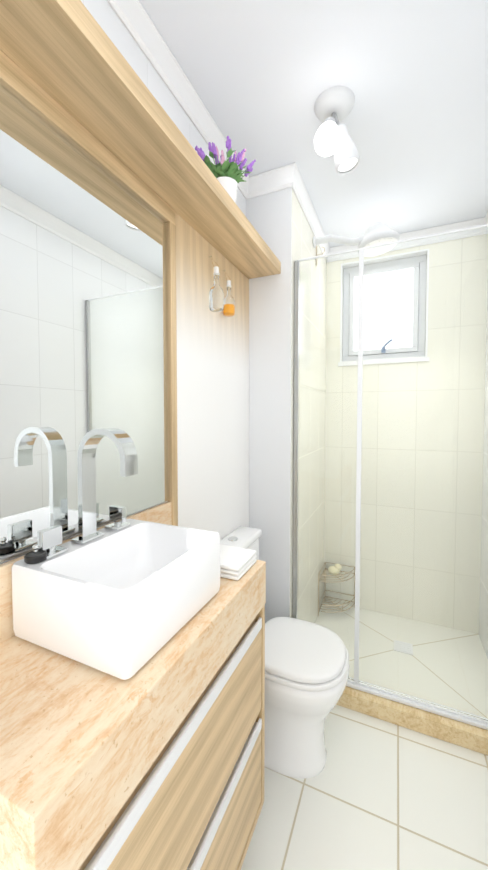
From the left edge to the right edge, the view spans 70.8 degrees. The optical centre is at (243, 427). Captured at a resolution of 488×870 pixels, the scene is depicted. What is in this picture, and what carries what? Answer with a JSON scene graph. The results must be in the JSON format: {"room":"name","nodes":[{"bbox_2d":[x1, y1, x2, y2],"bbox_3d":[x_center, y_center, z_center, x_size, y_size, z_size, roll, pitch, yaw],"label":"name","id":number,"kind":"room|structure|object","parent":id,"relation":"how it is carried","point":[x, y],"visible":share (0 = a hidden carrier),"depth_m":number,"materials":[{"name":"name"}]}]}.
{"room":"bathroom","nodes":[
{"label":"bathroom","id":0,"kind":"room"},
{"bbox_2d":[0,0,245,563],"bbox_3d":[-0.268,0.047,1.244,0.120,2.470,3.070,1,2,24],"label":"wall","id":1,"kind":"structure","parent":0,"point":[108,20],"depth_m":1.01,"materials":[{"name":"paint"}]},
{"bbox_2d":[0,50,177,562],"bbox_3d":[-0.485,-0.142,0.575,0.020,1.092,1.245,1,2,24],"label":"wall mirror","id":2,"kind":"object","parent":1,"relation":"attached to","point":[88,330],"visible":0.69,"depth_m":0.79,"materials":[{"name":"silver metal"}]},
{"bbox_2d":[0,501,265,869],"bbox_3d":[-0.236,0.696,0.767,0.344,0.879,0.707,1,2,24],"label":"bathroom vanity","id":3,"kind":"object","parent":1,"relation":"attached to","point":[155,761],"visible":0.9,"depth_m":0.57,"materials":[{"name":"wood"}]},
{"bbox_2d":[11,519,219,679],"bbox_3d":[-0.250,0.327,0.742,0.289,0.144,0.320,1,2,24],"label":"sink basin","id":4,"kind":"object","parent":3,"relation":"in","point":[131,600],"visible":1,"depth_m":0.63,"materials":[{"name":"white ceramic"}]},
{"bbox_2d":[24,544,46,563],"bbox_3d":[-0.403,0.241,0.665,0.038,0.032,0.038,1,2,24],"label":"plug","id":5,"kind":"object","parent":4,"relation":"on","point":[35,556],"visible":1,"depth_m":0.66,"materials":[{"name":"black rubber"}]},
{"bbox_2d":[37,428,137,559],"bbox_3d":[-0.305,0.127,0.754,0.152,0.254,0.232,1,2,24],"label":"faucet","id":6,"kind":"object","parent":4,"relation":"on","point":[49,539],"visible":0.9,"depth_m":0.76,"materials":[{"name":"silver metal"}]},
{"bbox_2d":[220,544,256,580],"bbox_3d":[-0.059,0.374,0.970,0.155,0.035,0.130,1,2,24],"label":"hand towel","id":7,"kind":"object","parent":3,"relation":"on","point":[237,563],"visible":0.46,"depth_m":0.93,"materials":[{"name":"white fabric"}]},
{"bbox_2d":[0,0,280,278],"bbox_3d":[-0.287,-0.724,0.805,0.177,0.052,1.864,1,2,24],"label":"wood shelf","id":8,"kind":"object","parent":1,"relation":"attached to","point":[67,56],"visible":0.79,"depth_m":0.76,"materials":[{"name":"brown wood"}]},
{"bbox_2d":[195,136,255,202],"bbox_3d":[-0.063,-0.892,1.242,0.181,0.252,0.180,1,2,24],"label":"plant pot","id":9,"kind":"object","parent":8,"relation":"on","point":[227,174],"visible":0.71,"depth_m":1.20,"materials":[{"name":"white ceramic"}]},
{"bbox_2d":[175,212,248,539],"bbox_3d":[-0.107,0.048,1.435,0.014,1.534,0.618,1,2,24],"label":"wall-mounted panel","id":10,"kind":"object","parent":1,"relation":"attached to","point":[213,413],"visible":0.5,"depth_m":1.35,"materials":[{"name":"brown wood"}]},
{"bbox_2d":[209,255,223,311],"bbox_3d":[-0.107,-0.558,1.320,0.061,0.213,0.057,1,2,24],"label":"bottle","id":11,"kind":"object","parent":1,"relation":"attached to","point":[216,298],"visible":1,"depth_m":1.30,"materials":[{"name":"clear glass"}]},
{"bbox_2d":[223,270,234,316],"bbox_3d":[-0.064,-0.563,1.427,0.053,0.190,0.049,1,2,24],"label":"bottle","id":12,"kind":"object","parent":1,"relation":"attached to","point":[229,306],"visible":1,"depth_m":1.41,"materials":[{"name":"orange glass"}]},
{"bbox_2d":[246,187,322,622],"bbox_3d":[0.292,0.017,2.070,0.229,2.470,0.864,1,2,24],"label":"wall","id":13,"kind":"structure","parent":0,"point":[278,221],"depth_m":1.66,"materials":[{"name":"paint"}]},
{"bbox_2d":[107,0,254,199],"bbox_3d":[-0.378,-1.127,0.777,0.024,0.088,1.964,1,2,24],"label":"crown molding","id":14,"kind":"structure","parent":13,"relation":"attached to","point":[136,20],"depth_m":1.10,"materials":[{"name":"white paint"}]},
{"bbox_2d":[283,162,330,254],"bbox_3d":[0.395,-1.169,1.945,0.024,0.088,0.850,1,2,24],"label":"crown molding","id":15,"kind":"structure","parent":13,"relation":"attached to","point":[292,178],"depth_m":1.73,"materials":[{"name":"white paint"}]},
{"bbox_2d":[313,222,399,255],"bbox_3d":[0.617,-1.035,1.910,0.459,0.145,0.216,1,2,24],"label":"shower head","id":16,"kind":"object","parent":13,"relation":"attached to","point":[379,233],"visible":0.6,"depth_m":1.81,"materials":[{"name":"white plastic"}]},
{"bbox_2d":[331,218,482,252],"bbox_3d":[0.971,-1.178,2.182,0.881,0.088,0.024,1,2,24],"label":"crown molding","id":17,"kind":"structure","parent":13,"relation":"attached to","point":[475,222],"depth_m":2.10,"materials":[{"name":"white paint"}]},
{"bbox_2d":[336,686,487,754],"bbox_3d":[0.663,1.238,1.522,0.927,0.070,0.102,1,2,24],"label":"sill","id":18,"kind":"structure","parent":13,"relation":"attached to","point":[461,734],"depth_m":1.44,"materials":[{"name":"stone"}]},
{"bbox_2d":[293,224,487,729],"bbox_3d":[0.668,0.203,1.496,0.925,1.998,0.052,1,2,24],"label":"shower enclosure","id":19,"kind":"object","parent":18,"relation":"on","point":[390,534],"visible":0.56,"depth_m":1.49,"materials":[{"name":"clear glass"}]},
{"bbox_2d":[139,0,487,246],"bbox_3d":[0.316,-1.208,0.937,1.400,0.060,3.070,1,2,24],"label":"ceiling","id":20,"kind":"structure","parent":0,"point":[263,75],"depth_m":1.21,"materials":[{"name":"white paint"}]},
{"bbox_2d":[314,86,359,174],"bbox_3d":[0.332,-1.071,1.245,0.163,0.234,0.185,1,2,24],"label":"spot lamp","id":21,"kind":"object","parent":20,"relation":"hanging from","point":[333,106],"visible":1,"depth_m":1.23,"materials":[{"name":"white"}]},
{"bbox_2d":[483,211,487,224],"bbox_3d":[0.834,-1.124,0.709,0.024,0.088,2.828,1,2,24],"label":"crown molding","id":22,"kind":"structure","parent":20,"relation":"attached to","point":[485,219],"depth_m":1.98,"materials":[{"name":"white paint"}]},
{"bbox_2d":[241,705,487,869],"bbox_3d":[0.316,1.321,1.029,1.400,0.060,3.070,1,2,24],"label":"floor","id":23,"kind":"structure","parent":0,"point":[377,794],"depth_m":1.16,"materials":[{"name":"tile"}]},
{"bbox_2d":[220,526,348,778],"bbox_3d":[0.141,0.872,1.372,0.537,0.812,0.360,1,2,24],"label":"toilet","id":24,"kind":"object","parent":23,"relation":"on","point":[306,671],"visible":0.67,"depth_m":1.26,"materials":[{"name":"white ceramic"}]}
]}

